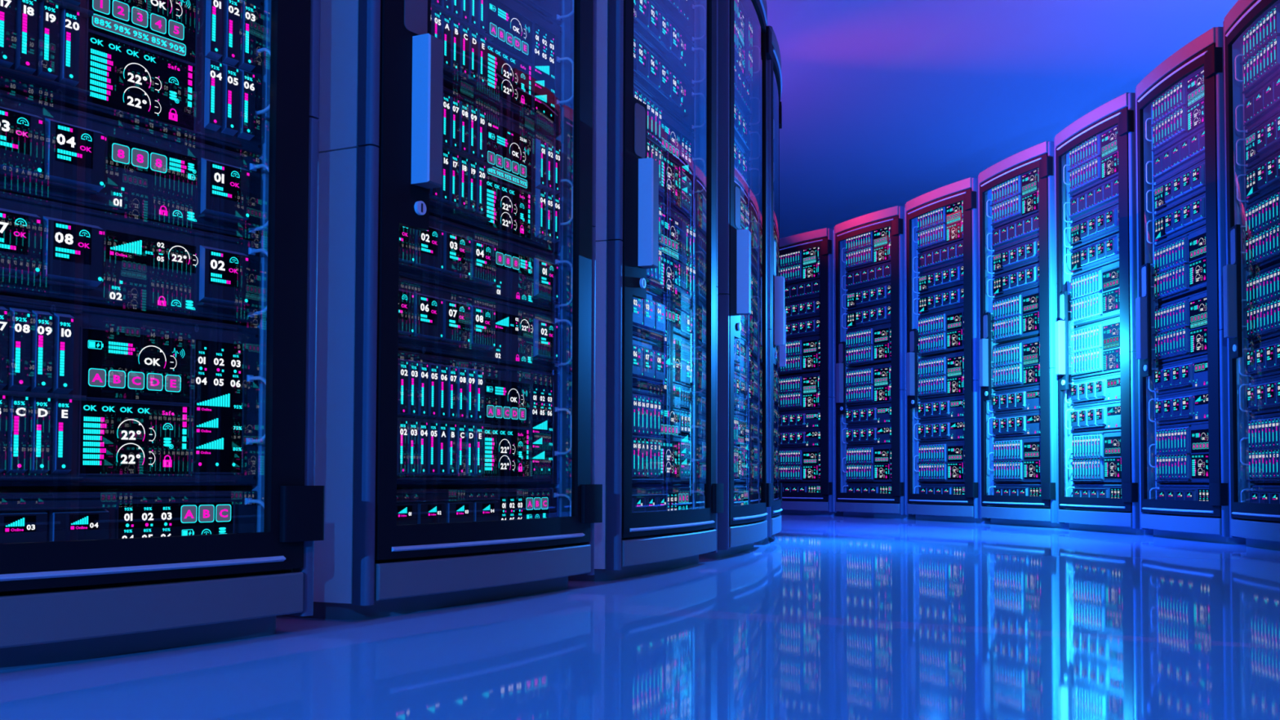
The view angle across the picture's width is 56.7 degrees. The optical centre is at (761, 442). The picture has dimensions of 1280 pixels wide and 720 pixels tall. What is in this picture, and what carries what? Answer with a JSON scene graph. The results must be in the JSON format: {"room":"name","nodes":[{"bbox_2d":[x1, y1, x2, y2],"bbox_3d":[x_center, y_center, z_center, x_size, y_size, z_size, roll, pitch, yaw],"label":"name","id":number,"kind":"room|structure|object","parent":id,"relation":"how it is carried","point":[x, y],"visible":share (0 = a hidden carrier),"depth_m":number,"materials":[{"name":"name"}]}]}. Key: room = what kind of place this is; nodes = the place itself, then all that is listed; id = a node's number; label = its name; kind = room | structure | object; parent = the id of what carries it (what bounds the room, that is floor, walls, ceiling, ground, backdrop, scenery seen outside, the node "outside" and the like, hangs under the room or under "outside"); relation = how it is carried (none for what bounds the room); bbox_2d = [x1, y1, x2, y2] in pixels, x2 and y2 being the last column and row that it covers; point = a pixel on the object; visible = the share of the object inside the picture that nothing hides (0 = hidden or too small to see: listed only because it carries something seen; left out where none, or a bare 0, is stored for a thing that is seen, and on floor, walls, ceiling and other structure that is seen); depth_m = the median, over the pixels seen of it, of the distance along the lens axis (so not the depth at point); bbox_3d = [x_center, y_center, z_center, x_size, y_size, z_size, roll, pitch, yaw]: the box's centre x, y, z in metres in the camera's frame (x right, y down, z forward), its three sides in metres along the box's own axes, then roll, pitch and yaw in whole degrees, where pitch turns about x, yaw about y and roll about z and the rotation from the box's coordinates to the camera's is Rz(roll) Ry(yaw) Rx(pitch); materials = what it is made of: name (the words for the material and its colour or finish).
{"room":"server room","nodes":[
{"label":"server room","id":0,"kind":"room"},
{"bbox_2d":[0,514,1279,719],"bbox_3d":[0.000,0.699,12.484,60.000,0.093,55.000,0,-2,0],"label":"floor","id":1,"kind":"structure","parent":0,"point":[826,617],"depth_m":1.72,"materials":[{"name":"blue"}]},
{"bbox_2d":[0,0,324,670],"bbox_3d":[-1.281,-0.703,1.818,0.994,2.007,0.734,-1,-2,31],"label":"rack","id":2,"kind":"object","parent":1,"relation":"on","point":[67,601],"visible":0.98,"depth_m":1.80,"materials":[{"name":"blue"}]},
{"bbox_2d":[0,488,264,543],"bbox_3d":[-1.191,0.133,1.735,0.659,0.122,0.590,-1,-2,31],"label":"server","id":3,"kind":"object","parent":2,"relation":"in","point":[42,515],"visible":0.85,"depth_m":1.66,"materials":[{"name":"grey metal"}]},
{"bbox_2d":[0,294,266,486],"bbox_3d":[-1.191,-0.060,1.741,0.659,0.248,0.590,-1,-2,31],"label":"server","id":4,"kind":"object","parent":2,"relation":"in","point":[90,395],"visible":0.99,"depth_m":1.66,"materials":[{"name":"grey metal"}]},
{"bbox_2d":[0,191,267,325],"bbox_3d":[-1.191,-0.255,1.748,0.659,0.130,0.590,-1,-2,31],"label":"server","id":5,"kind":"object","parent":2,"relation":"in","point":[50,251],"visible":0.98,"depth_m":1.66,"materials":[{"name":"grey metal"}]},
{"bbox_2d":[0,89,268,241],"bbox_3d":[-1.191,-0.387,1.752,0.659,0.130,0.590,-1,-2,31],"label":"server","id":6,"kind":"object","parent":2,"relation":"in","point":[49,151],"visible":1,"depth_m":1.67,"materials":[{"name":"grey metal"}]},
{"bbox_2d":[0,0,270,156],"bbox_3d":[-1.191,-0.585,1.758,0.659,0.254,0.590,-1,-2,31],"label":"server","id":7,"kind":"object","parent":2,"relation":"in","point":[188,69],"visible":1,"depth_m":1.70,"materials":[{"name":"grey metal"}]},
{"bbox_2d":[278,0,602,619],"bbox_3d":[-0.935,-0.678,2.554,0.994,2.007,0.734,-1,-2,24],"label":"rack","id":8,"kind":"object","parent":1,"relation":"on","point":[380,119],"visible":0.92,"depth_m":2.08,"materials":[{"name":"black metal"}]},
{"bbox_2d":[396,487,571,524],"bbox_3d":[-0.839,0.157,2.482,0.659,0.122,0.590,-1,-2,24],"label":"server","id":9,"kind":"object","parent":8,"relation":"in","point":[415,505],"visible":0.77,"depth_m":2.35,"materials":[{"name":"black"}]},
{"bbox_2d":[396,350,572,484],"bbox_3d":[-0.839,-0.036,2.489,0.659,0.248,0.590,-1,-2,24],"label":"server","id":10,"kind":"object","parent":8,"relation":"in","point":[460,421],"visible":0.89,"depth_m":2.35,"materials":[{"name":"grey metal"}]},
{"bbox_2d":[398,276,572,372],"bbox_3d":[-0.839,-0.230,2.495,0.659,0.130,0.590,-1,-2,24],"label":"server","id":11,"kind":"object","parent":8,"relation":"in","point":[433,320],"visible":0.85,"depth_m":2.35,"materials":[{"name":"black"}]},
{"bbox_2d":[399,214,573,312],"bbox_3d":[-0.839,-0.362,2.499,0.659,0.130,0.590,-1,-2,24],"label":"server","id":12,"kind":"object","parent":8,"relation":"in","point":[449,255],"visible":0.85,"depth_m":2.37,"materials":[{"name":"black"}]},
{"bbox_2d":[429,86,573,253],"bbox_3d":[-0.839,-0.560,2.506,0.659,0.254,0.590,-1,-2,24],"label":"server","id":13,"kind":"object","parent":8,"relation":"in","point":[501,175],"visible":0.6,"depth_m":2.44,"materials":[{"name":"grey metal"}]},
{"bbox_2d":[431,0,573,136],"bbox_3d":[-0.839,-0.826,2.515,0.659,0.248,0.590,-1,-2,24],"label":"server","id":14,"kind":"object","parent":8,"relation":"in","point":[504,56],"visible":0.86,"depth_m":2.47,"materials":[{"name":"grey metal"}]},
{"bbox_2d":[568,0,723,581],"bbox_3d":[-0.665,-0.653,3.318,0.994,2.007,0.734,-1,-2,17],"label":"rack","id":15,"kind":"object","parent":1,"relation":"on","point":[628,544],"visible":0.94,"depth_m":2.89,"materials":[{"name":"black"}]},
{"bbox_2d":[631,486,705,512],"bbox_3d":[-0.564,0.183,3.258,0.659,0.122,0.590,-1,-2,17],"label":"server","id":16,"kind":"object","parent":15,"relation":"in","point":[644,499],"visible":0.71,"depth_m":3.20,"materials":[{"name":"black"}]},
{"bbox_2d":[631,387,705,484],"bbox_3d":[-0.564,-0.010,3.264,0.659,0.248,0.590,-1,-2,17],"label":"server","id":17,"kind":"object","parent":15,"relation":"in","point":[662,437],"visible":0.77,"depth_m":3.22,"materials":[{"name":"grey"}]},
{"bbox_2d":[632,335,705,397],"bbox_3d":[-0.564,-0.204,3.271,0.659,0.130,0.590,-1,-2,17],"label":"server","id":18,"kind":"object","parent":15,"relation":"in","point":[657,367],"visible":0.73,"depth_m":3.21,"materials":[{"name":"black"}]},
{"bbox_2d":[632,289,705,352],"bbox_3d":[-0.564,-0.337,3.275,0.659,0.130,0.590,-1,-2,17],"label":"server","id":19,"kind":"object","parent":15,"relation":"in","point":[657,318],"visible":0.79,"depth_m":3.23,"materials":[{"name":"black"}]},
{"bbox_2d":[633,84,705,217],"bbox_3d":[-0.564,-0.801,3.290,0.659,0.248,0.590,-1,-2,17],"label":"server","id":20,"kind":"object","parent":15,"relation":"in","point":[669,142],"visible":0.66,"depth_m":3.31,"materials":[{"name":"grey"}]},
{"bbox_2d":[633,34,706,132],"bbox_3d":[-0.564,-0.993,3.296,0.659,0.126,0.590,-1,-2,17],"label":"server","id":21,"kind":"object","parent":15,"relation":"in","point":[652,76],"visible":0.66,"depth_m":3.23,"materials":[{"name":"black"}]},
{"bbox_2d":[633,0,706,87],"bbox_3d":[-0.564,-1.128,3.301,0.659,0.126,0.590,-1,-2,17],"label":"server","id":22,"kind":"object","parent":15,"relation":"in","point":[651,26],"visible":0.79,"depth_m":3.25,"materials":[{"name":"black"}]},
{"bbox_2d":[646,200,705,306],"bbox_3d":[-0.564,-0.535,3.281,0.659,0.254,0.590,-1,-2,17],"label":"server","id":23,"kind":"object","parent":15,"relation":"in","point":[673,279],"visible":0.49,"depth_m":3.33,"materials":[{"name":"grey"}]},
{"bbox_2d":[651,0,706,43],"bbox_3d":[-0.564,-1.260,3.305,0.659,0.128,0.590,-1,-2,17],"label":"server","id":24,"kind":"object","parent":15,"relation":"in","point":[680,12],"visible":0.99,"depth_m":3.39,"materials":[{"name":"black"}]},
{"bbox_2d":[698,0,772,559],"bbox_3d":[-0.483,-0.628,4.095,0.994,2.007,0.734,0,-2,10],"label":"rack","id":25,"kind":"object","parent":1,"relation":"on","point":[739,526],"visible":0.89,"depth_m":3.74,"materials":[{"name":"black"}]},
{"bbox_2d":[733,410,751,483],"bbox_3d":[-0.379,0.016,4.054,0.659,0.248,0.590,0,-2,10],"label":"server","id":26,"kind":"object","parent":25,"relation":"in","point":[742,437],"visible":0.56,"depth_m":4.13,"materials":[{"name":"grey"}]},
{"bbox_2d":[733,371,751,413],"bbox_3d":[-0.379,-0.178,4.061,0.659,0.130,0.590,0,-2,10],"label":"server","id":27,"kind":"object","parent":25,"relation":"in","point":[742,386],"visible":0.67,"depth_m":4.15,"materials":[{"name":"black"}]},
{"bbox_2d":[734,0,751,90],"bbox_3d":[-0.379,-1.434,4.102,0.659,0.254,0.590,0,-2,10],"label":"server","id":28,"kind":"object","parent":25,"relation":"in","point":[742,23],"visible":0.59,"depth_m":4.19,"materials":[{"name":"grey"}]},
{"bbox_2d":[753,26,784,544],"bbox_3d":[-0.394,-0.601,4.895,0.994,2.007,0.734,0,-2,3],"label":"rack","id":29,"kind":"object","parent":1,"relation":"on","point":[775,282],"visible":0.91,"depth_m":4.59,"materials":[{"name":"black metal"}]},
{"bbox_2d":[779,227,843,515],"bbox_3d":[0.597,-0.476,8.702,0.994,2.007,0.734,1,-2,-39],"label":"rack","id":30,"kind":"object","parent":1,"relation":"on","point":[822,503],"visible":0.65,"depth_m":8.18,"materials":[{"name":"black metal"}]},
{"bbox_2d":[779,446,820,482],"bbox_3d":[0.513,0.166,8.616,0.659,0.248,0.590,1,-2,-39],"label":"server","id":31,"kind":"object","parent":30,"relation":"in","point":[797,464],"visible":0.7,"depth_m":8.43,"materials":[{"name":"grey"}]},
{"bbox_2d":[779,427,820,448],"bbox_3d":[0.513,-0.029,8.622,0.659,0.130,0.590,1,-2,-39],"label":"server","id":32,"kind":"object","parent":30,"relation":"in","point":[799,437],"visible":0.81,"depth_m":8.44,"materials":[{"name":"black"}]},
{"bbox_2d":[779,408,820,430],"bbox_3d":[0.513,-0.161,8.627,0.659,0.130,0.590,1,-2,-39],"label":"server","id":33,"kind":"object","parent":30,"relation":"in","point":[805,419],"visible":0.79,"depth_m":8.44,"materials":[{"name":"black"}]},
{"bbox_2d":[779,372,820,411],"bbox_3d":[0.513,-0.359,8.633,0.659,0.254,0.590,1,-2,-39],"label":"server","id":34,"kind":"object","parent":30,"relation":"in","point":[802,392],"visible":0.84,"depth_m":8.45,"materials":[{"name":"grey"}]},
{"bbox_2d":[779,334,820,375],"bbox_3d":[0.513,-0.625,8.642,0.659,0.248,0.590,1,-2,-39],"label":"server","id":35,"kind":"object","parent":30,"relation":"in","point":[802,354],"visible":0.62,"depth_m":8.45,"materials":[{"name":"grey"}]},
{"bbox_2d":[779,246,820,285],"bbox_3d":[0.513,-1.284,8.664,0.659,0.254,0.590,1,-2,-39],"label":"server","id":36,"kind":"object","parent":30,"relation":"in","point":[801,266],"visible":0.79,"depth_m":8.48,"materials":[{"name":"grey metal"}]},
{"bbox_2d":[784,297,820,322],"bbox_3d":[0.513,-0.952,8.653,0.659,0.126,0.590,1,-2,-39],"label":"server","id":37,"kind":"object","parent":30,"relation":"in","point":[808,308],"visible":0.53,"depth_m":8.44,"materials":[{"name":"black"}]},
{"bbox_2d":[784,279,820,303],"bbox_3d":[0.513,-1.084,8.657,0.659,0.128,0.590,1,-2,-39],"label":"server","id":38,"kind":"object","parent":30,"relation":"in","point":[809,290],"visible":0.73,"depth_m":8.45,"materials":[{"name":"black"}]},
{"bbox_2d":[834,205,915,519],"bbox_3d":[1.073,-0.499,8.025,0.994,2.007,0.734,1,-2,-32],"label":"rack","id":39,"kind":"object","parent":1,"relation":"on","point":[893,504],"visible":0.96,"depth_m":7.62,"materials":[{"name":"black metal"}]},
{"bbox_2d":[841,302,890,330],"bbox_3d":[0.982,-0.839,7.981,0.659,0.126,0.590,1,-2,-32],"label":"server","id":40,"kind":"object","parent":39,"relation":"in","point":[880,314],"visible":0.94,"depth_m":7.85,"materials":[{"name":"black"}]},
{"bbox_2d":[841,282,890,311],"bbox_3d":[0.982,-0.974,7.985,0.659,0.126,0.590,1,-2,-32],"label":"server","id":41,"kind":"object","parent":39,"relation":"in","point":[877,295],"visible":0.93,"depth_m":7.86,"materials":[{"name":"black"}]},
{"bbox_2d":[841,262,890,291],"bbox_3d":[0.982,-1.106,7.989,0.659,0.128,0.590,1,-2,-32],"label":"server","id":42,"kind":"object","parent":39,"relation":"in","point":[878,274],"visible":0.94,"depth_m":7.86,"materials":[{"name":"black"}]},
{"bbox_2d":[841,226,890,271],"bbox_3d":[0.982,-1.306,7.996,0.659,0.254,0.590,1,-2,-32],"label":"server","id":43,"kind":"object","parent":39,"relation":"in","point":[873,248],"visible":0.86,"depth_m":7.86,"materials":[{"name":"grey"}]},
{"bbox_2d":[842,444,891,482],"bbox_3d":[0.982,0.144,7.949,0.659,0.248,0.590,1,-2,-32],"label":"server","id":44,"kind":"object","parent":39,"relation":"in","point":[864,463],"visible":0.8,"depth_m":7.81,"materials":[{"name":"grey"}]},
{"bbox_2d":[842,422,891,445],"bbox_3d":[0.982,-0.051,7.955,0.659,0.130,0.590,1,-2,-32],"label":"server","id":45,"kind":"object","parent":39,"relation":"in","point":[880,433],"visible":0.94,"depth_m":7.83,"materials":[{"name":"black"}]},
{"bbox_2d":[842,403,891,426],"bbox_3d":[0.982,-0.183,7.959,0.659,0.130,0.590,1,-2,-32],"label":"server","id":46,"kind":"object","parent":39,"relation":"in","point":[875,414],"visible":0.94,"depth_m":7.82,"materials":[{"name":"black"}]},
{"bbox_2d":[845,363,891,406],"bbox_3d":[0.982,-0.381,7.966,0.659,0.254,0.590,1,-2,-32],"label":"server","id":47,"kind":"object","parent":39,"relation":"in","point":[869,384],"visible":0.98,"depth_m":7.83,"materials":[{"name":"grey"}]},
{"bbox_2d":[845,322,891,367],"bbox_3d":[0.982,-0.647,7.974,0.659,0.248,0.590,1,-2,-32],"label":"server","id":48,"kind":"object","parent":39,"relation":"in","point":[867,346],"visible":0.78,"depth_m":7.84,"materials":[{"name":"grey"}]},
{"bbox_2d":[905,177,990,523],"bbox_3d":[1.471,-0.522,7.297,0.994,2.007,0.734,1,-2,-26],"label":"rack","id":49,"kind":"object","parent":1,"relation":"on","point":[966,508],"visible":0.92,"depth_m":6.92,"materials":[{"name":"black metal"}]},
{"bbox_2d":[912,200,963,253],"bbox_3d":[1.375,-1.329,7.279,0.659,0.254,0.590,1,-2,-26],"label":"server","id":50,"kind":"object","parent":49,"relation":"in","point":[944,226],"visible":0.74,"depth_m":7.17,"materials":[{"name":"grey"}]},
{"bbox_2d":[913,284,963,316],"bbox_3d":[1.375,-0.862,7.263,0.659,0.126,0.590,1,-2,-26],"label":"server","id":51,"kind":"object","parent":49,"relation":"in","point":[949,299],"visible":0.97,"depth_m":7.16,"materials":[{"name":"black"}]},
{"bbox_2d":[913,262,963,295],"bbox_3d":[1.375,-0.997,7.268,0.659,0.126,0.590,1,-2,-26],"label":"server","id":52,"kind":"object","parent":49,"relation":"in","point":[944,278],"visible":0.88,"depth_m":7.17,"materials":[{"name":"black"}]},
{"bbox_2d":[913,240,963,274],"bbox_3d":[1.375,-1.129,7.272,0.659,0.128,0.590,1,-2,-26],"label":"server","id":53,"kind":"object","parent":49,"relation":"in","point":[952,254],"visible":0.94,"depth_m":7.17,"materials":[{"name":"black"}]},
{"bbox_2d":[913,417,964,441],"bbox_3d":[1.375,-0.074,7.237,0.659,0.130,0.590,1,-2,-26],"label":"server","id":54,"kind":"object","parent":49,"relation":"in","point":[944,429],"visible":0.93,"depth_m":7.14,"materials":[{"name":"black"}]},
{"bbox_2d":[913,395,964,421],"bbox_3d":[1.375,-0.206,7.242,0.659,0.130,0.590,1,-2,-26],"label":"server","id":55,"kind":"object","parent":49,"relation":"in","point":[947,407],"visible":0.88,"depth_m":7.15,"materials":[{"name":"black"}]},
{"bbox_2d":[914,440,964,482],"bbox_3d":[1.375,0.120,7.231,0.659,0.248,0.590,1,-2,-26],"label":"server","id":56,"kind":"object","parent":49,"relation":"in","point":[939,461],"visible":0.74,"depth_m":7.12,"materials":[{"name":"grey"}]},
{"bbox_2d":[916,306,964,356],"bbox_3d":[1.375,-0.670,7.257,0.659,0.248,0.590,1,-2,-26],"label":"server","id":57,"kind":"object","parent":49,"relation":"in","point":[940,333],"visible":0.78,"depth_m":7.15,"materials":[{"name":"grey"}]},
{"bbox_2d":[917,351,964,399],"bbox_3d":[1.375,-0.405,7.248,0.659,0.254,0.590,1,-2,-26],"label":"server","id":58,"kind":"object","parent":49,"relation":"in","point":[940,375],"visible":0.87,"depth_m":7.14,"materials":[{"name":"grey"}]},
{"bbox_2d":[977,140,1069,528],"bbox_3d":[1.788,-0.547,6.538,0.994,2.007,0.734,1,-2,-20],"label":"rack","id":59,"kind":"object","parent":1,"relation":"on","point":[1041,511],"visible":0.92,"depth_m":6.20,"materials":[{"name":"black"}]},
{"bbox_2d":[986,168,1038,228],"bbox_3d":[1.688,-1.354,6.530,0.659,0.254,0.590,1,-2,-20],"label":"server","id":60,"kind":"object","parent":59,"relation":"in","point":[1016,198],"visible":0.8,"depth_m":6.46,"materials":[{"name":"grey"}]},
{"bbox_2d":[986,262,1039,298],"bbox_3d":[1.688,-0.887,6.515,0.659,0.126,0.590,1,-2,-20],"label":"server","id":61,"kind":"object","parent":59,"relation":"in","point":[1027,277],"visible":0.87,"depth_m":6.45,"materials":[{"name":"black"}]},
{"bbox_2d":[986,237,1039,275],"bbox_3d":[1.688,-1.022,6.519,0.659,0.126,0.590,1,-2,-20],"label":"server","id":62,"kind":"object","parent":59,"relation":"in","point":[1024,254],"visible":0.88,"depth_m":6.45,"materials":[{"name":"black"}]},
{"bbox_2d":[986,212,1039,252],"bbox_3d":[1.688,-1.154,6.524,0.659,0.128,0.590,1,-2,-20],"label":"server","id":63,"kind":"object","parent":59,"relation":"in","point":[1027,228],"visible":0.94,"depth_m":6.45,"materials":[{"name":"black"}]},
{"bbox_2d":[987,385,1039,414],"bbox_3d":[1.688,-0.231,6.493,0.659,0.130,0.590,1,-2,-20],"label":"server","id":64,"kind":"object","parent":59,"relation":"in","point":[1025,398],"visible":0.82,"depth_m":6.43,"materials":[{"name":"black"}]},
{"bbox_2d":[987,435,1040,482],"bbox_3d":[1.688,0.096,6.482,0.659,0.248,0.590,1,-2,-20],"label":"server","id":65,"kind":"object","parent":59,"relation":"in","point":[1018,459],"visible":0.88,"depth_m":6.41,"materials":[{"name":"grey"}]},
{"bbox_2d":[987,409,1040,437],"bbox_3d":[1.688,-0.099,6.489,0.659,0.130,0.590,1,-2,-20],"label":"server","id":66,"kind":"object","parent":59,"relation":"in","point":[1024,424],"visible":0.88,"depth_m":6.43,"materials":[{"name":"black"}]},
{"bbox_2d":[991,336,1039,390],"bbox_3d":[1.688,-0.429,6.500,0.659,0.254,0.590,1,-2,-20],"label":"server","id":67,"kind":"object","parent":59,"relation":"in","point":[1016,364],"visible":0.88,"depth_m":6.42,"materials":[{"name":"grey"}]},
{"bbox_2d":[991,287,1039,343],"bbox_3d":[1.688,-0.695,6.508,0.659,0.248,0.590,1,-2,-20],"label":"server","id":68,"kind":"object","parent":59,"relation":"in","point":[1015,317],"visible":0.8,"depth_m":6.43,"materials":[{"name":"grey"}]},
{"bbox_2d":[1053,92,1153,534],"bbox_3d":[2.019,-0.574,5.743,0.994,2.007,0.734,0,-2,-13],"label":"rack","id":69,"kind":"object","parent":1,"relation":"on","point":[1112,515],"visible":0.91,"depth_m":5.43,"materials":[{"name":"black metal"}]},
{"bbox_2d":[1063,176,1118,223],"bbox_3d":[1.915,-1.180,5.740,0.659,0.128,0.590,0,-2,-13],"label":"server","id":70,"kind":"object","parent":69,"relation":"in","point":[1104,196],"visible":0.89,"depth_m":5.71,"materials":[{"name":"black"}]},
{"bbox_2d":[1063,124,1118,197],"bbox_3d":[1.915,-1.379,5.746,0.659,0.254,0.590,0,-2,-13],"label":"server","id":71,"kind":"object","parent":69,"relation":"in","point":[1093,162],"visible":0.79,"depth_m":5.71,"materials":[{"name":"grey"}]},
{"bbox_2d":[1063,204,1119,249],"bbox_3d":[1.915,-1.048,5.735,0.659,0.126,0.590,0,-2,-13],"label":"server","id":72,"kind":"object","parent":69,"relation":"in","point":[1104,224],"visible":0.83,"depth_m":5.71,"materials":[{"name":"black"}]},
{"bbox_2d":[1064,232,1119,275],"bbox_3d":[1.915,-0.913,5.731,0.659,0.126,0.590,0,-2,-13],"label":"server","id":73,"kind":"object","parent":69,"relation":"in","point":[1104,251],"visible":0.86,"depth_m":5.69,"materials":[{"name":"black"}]},
{"bbox_2d":[1065,400,1120,432],"bbox_3d":[1.915,-0.124,5.705,0.659,0.130,0.590,0,-2,-13],"label":"server","id":74,"kind":"object","parent":69,"relation":"in","point":[1103,416],"visible":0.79,"depth_m":5.68,"materials":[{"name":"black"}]},
{"bbox_2d":[1065,372,1120,405],"bbox_3d":[1.915,-0.257,5.709,0.659,0.130,0.590,0,-2,-13],"label":"server","id":75,"kind":"object","parent":69,"relation":"in","point":[1104,388],"visible":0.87,"depth_m":5.68,"materials":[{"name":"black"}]},
{"bbox_2d":[1066,484,1121,497],"bbox_3d":[1.915,0.263,5.692,0.659,0.122,0.590,0,-2,-13],"label":"server","id":76,"kind":"object","parent":69,"relation":"in","point":[1096,491],"visible":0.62,"depth_m":5.66,"materials":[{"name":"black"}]},
{"bbox_2d":[1066,429,1121,482],"bbox_3d":[1.915,0.070,5.699,0.659,0.248,0.590,0,-2,-13],"label":"server","id":77,"kind":"object","parent":69,"relation":"in","point":[1096,455],"visible":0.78,"depth_m":5.66,"materials":[{"name":"grey"}]},
{"bbox_2d":[1067,260,1119,326],"bbox_3d":[1.915,-0.721,5.725,0.659,0.248,0.590,0,-2,-13],"label":"server","id":78,"kind":"object","parent":69,"relation":"in","point":[1095,293],"visible":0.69,"depth_m":5.68,"materials":[{"name":"grey"}]},
{"bbox_2d":[1068,316,1119,378],"bbox_3d":[1.915,-0.455,5.716,0.659,0.254,0.590,0,-2,-13],"label":"server","id":79,"kind":"object","parent":69,"relation":"in","point":[1095,347],"visible":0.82,"depth_m":5.67,"materials":[{"name":"grey"}]},
{"bbox_2d":[1135,26,1245,544],"bbox_3d":[2.164,-0.600,4.931,0.994,2.007,0.734,0,-2,-7],"label":"rack","id":80,"kind":"object","parent":1,"relation":"on","point":[1191,520],"visible":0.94,"depth_m":4.67,"materials":[{"name":"black"}]},
{"bbox_2d":[1145,66,1204,155],"bbox_3d":[2.058,-1.406,4.946,0.659,0.254,0.590,0,-2,-7],"label":"server","id":81,"kind":"object","parent":80,"relation":"in","point":[1179,112],"visible":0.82,"depth_m":4.94,"materials":[{"name":"grey"}]},
{"bbox_2d":[1146,127,1204,186],"bbox_3d":[2.058,-1.206,4.940,0.659,0.128,0.590,0,-2,-7],"label":"server","id":82,"kind":"object","parent":80,"relation":"in","point":[1189,152],"visible":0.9,"depth_m":4.94,"materials":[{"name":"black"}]},
{"bbox_2d":[1146,160,1205,215],"bbox_3d":[2.058,-1.074,4.935,0.659,0.126,0.590,0,-2,-7],"label":"server","id":83,"kind":"object","parent":80,"relation":"in","point":[1188,184],"visible":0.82,"depth_m":4.94,"materials":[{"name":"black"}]},
{"bbox_2d":[1146,192,1205,245],"bbox_3d":[2.058,-0.939,4.931,0.659,0.126,0.590,0,-2,-7],"label":"server","id":84,"kind":"object","parent":80,"relation":"in","point":[1188,216],"visible":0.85,"depth_m":4.93,"materials":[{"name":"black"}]},
{"bbox_2d":[1148,387,1208,425],"bbox_3d":[2.058,-0.151,4.905,0.659,0.130,0.590,0,-2,-7],"label":"server","id":85,"kind":"object","parent":80,"relation":"in","point":[1188,406],"visible":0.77,"depth_m":4.92,"materials":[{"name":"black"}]},
{"bbox_2d":[1148,354,1208,395],"bbox_3d":[2.058,-0.283,4.909,0.659,0.130,0.590,0,-2,-7],"label":"server","id":86,"kind":"object","parent":80,"relation":"in","point":[1188,374],"visible":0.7,"depth_m":4.92,"materials":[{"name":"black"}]},
{"bbox_2d":[1150,225,1206,302],"bbox_3d":[2.058,-0.747,4.925,0.659,0.248,0.590,0,-2,-7],"label":"server","id":87,"kind":"object","parent":80,"relation":"in","point":[1180,264],"visible":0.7,"depth_m":4.92,"materials":[{"name":"grey"}]},
{"bbox_2d":[1149,484,1208,501],"bbox_3d":[2.058,0.237,4.892,0.659,0.122,0.590,0,-2,-7],"label":"server","id":88,"kind":"object","parent":80,"relation":"in","point":[1177,492],"visible":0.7,"depth_m":4.89,"materials":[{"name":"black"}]},
{"bbox_2d":[1149,421,1208,482],"bbox_3d":[2.058,0.043,4.899,0.659,0.248,0.590,0,-2,-7],"label":"server","id":89,"kind":"object","parent":80,"relation":"in","point":[1182,455],"visible":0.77,"depth_m":4.90,"materials":[{"name":"grey"}]},
{"bbox_2d":[1151,289,1207,364],"bbox_3d":[2.058,-0.481,4.916,0.659,0.254,0.590,0,-2,-7],"label":"server","id":90,"kind":"object","parent":80,"relation":"in","point":[1180,327],"visible":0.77,"depth_m":4.91,"materials":[{"name":"grey"}]},
{"bbox_2d":[1222,0,1279,550],"bbox_3d":[2.220,-0.627,4.111,0.994,2.007,0.734,0,-2,-1],"label":"rack","id":91,"kind":"object","parent":1,"relation":"on","point":[1259,523],"visible":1,"depth_m":4.41,"materials":[{"name":"black metal"}]},
{"bbox_2d":[1235,74,1279,133],"bbox_3d":[2.114,-1.232,4.131,0.659,0.128,0.590,0,-2,-1],"label":"server","id":92,"kind":"object","parent":91,"relation":"in","point":[1264,104],"visible":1,"depth_m":4.26,"materials":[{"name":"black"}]},
{"bbox_2d":[1235,0,1279,97],"bbox_3d":[2.114,-1.432,4.138,0.659,0.254,0.590,0,-2,-1],"label":"server","id":93,"kind":"object","parent":91,"relation":"in","point":[1261,40],"visible":1,"depth_m":4.25,"materials":[{"name":"grey"}]},
{"bbox_2d":[1235,112,1279,168],"bbox_3d":[2.114,-1.101,4.127,0.659,0.126,0.590,0,-2,-1],"label":"server","id":94,"kind":"object","parent":91,"relation":"in","point":[1263,142],"visible":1,"depth_m":4.25,"materials":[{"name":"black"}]},
{"bbox_2d":[1236,151,1279,204],"bbox_3d":[2.114,-0.966,4.122,0.659,0.126,0.590,0,-2,-1],"label":"server","id":95,"kind":"object","parent":91,"relation":"in","point":[1263,179],"visible":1,"depth_m":4.25,"materials":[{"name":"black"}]},
{"bbox_2d":[1239,373,1279,414],"bbox_3d":[2.114,-0.177,4.097,0.659,0.130,0.590,0,-2,-1],"label":"server","id":96,"kind":"object","parent":91,"relation":"in","point":[1263,393],"visible":1,"depth_m":4.25,"materials":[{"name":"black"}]},
{"bbox_2d":[1239,336,1279,379],"bbox_3d":[2.114,-0.310,4.101,0.659,0.130,0.590,0,-2,-1],"label":"server","id":97,"kind":"object","parent":91,"relation":"in","point":[1263,357],"visible":0.92,"depth_m":4.25,"materials":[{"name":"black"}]},
{"bbox_2d":[1240,412,1279,483],"bbox_3d":[2.114,0.017,4.090,0.659,0.248,0.590,0,-2,-1],"label":"server","id":98,"kind":"object","parent":91,"relation":"in","point":[1264,438],"visible":1,"depth_m":4.23,"materials":[{"name":"grey"}]},
{"bbox_2d":[1240,187,1279,271],"bbox_3d":[2.114,-0.774,4.116,0.659,0.248,0.590,0,-2,-1],"label":"server","id":99,"kind":"object","parent":91,"relation":"in","point":[1262,227],"visible":0.97,"depth_m":4.25,"materials":[{"name":"grey"}]},
{"bbox_2d":[1241,262,1279,342],"bbox_3d":[2.114,-0.508,4.107,0.659,0.254,0.590,0,-2,-1],"label":"server","id":100,"kind":"object","parent":91,"relation":"in","point":[1263,286],"visible":0.97,"depth_m":4.24,"materials":[{"name":"grey"}]},
{"bbox_2d":[766,0,1238,238],"bbox_3d":[0.000,-2.603,12.592,60.000,0.100,55.000,0,-2,0],"label":"ceiling","id":101,"kind":"structure","parent":0,"point":[886,104],"depth_m":8.67,"materials":[{"name":"blue paint"}]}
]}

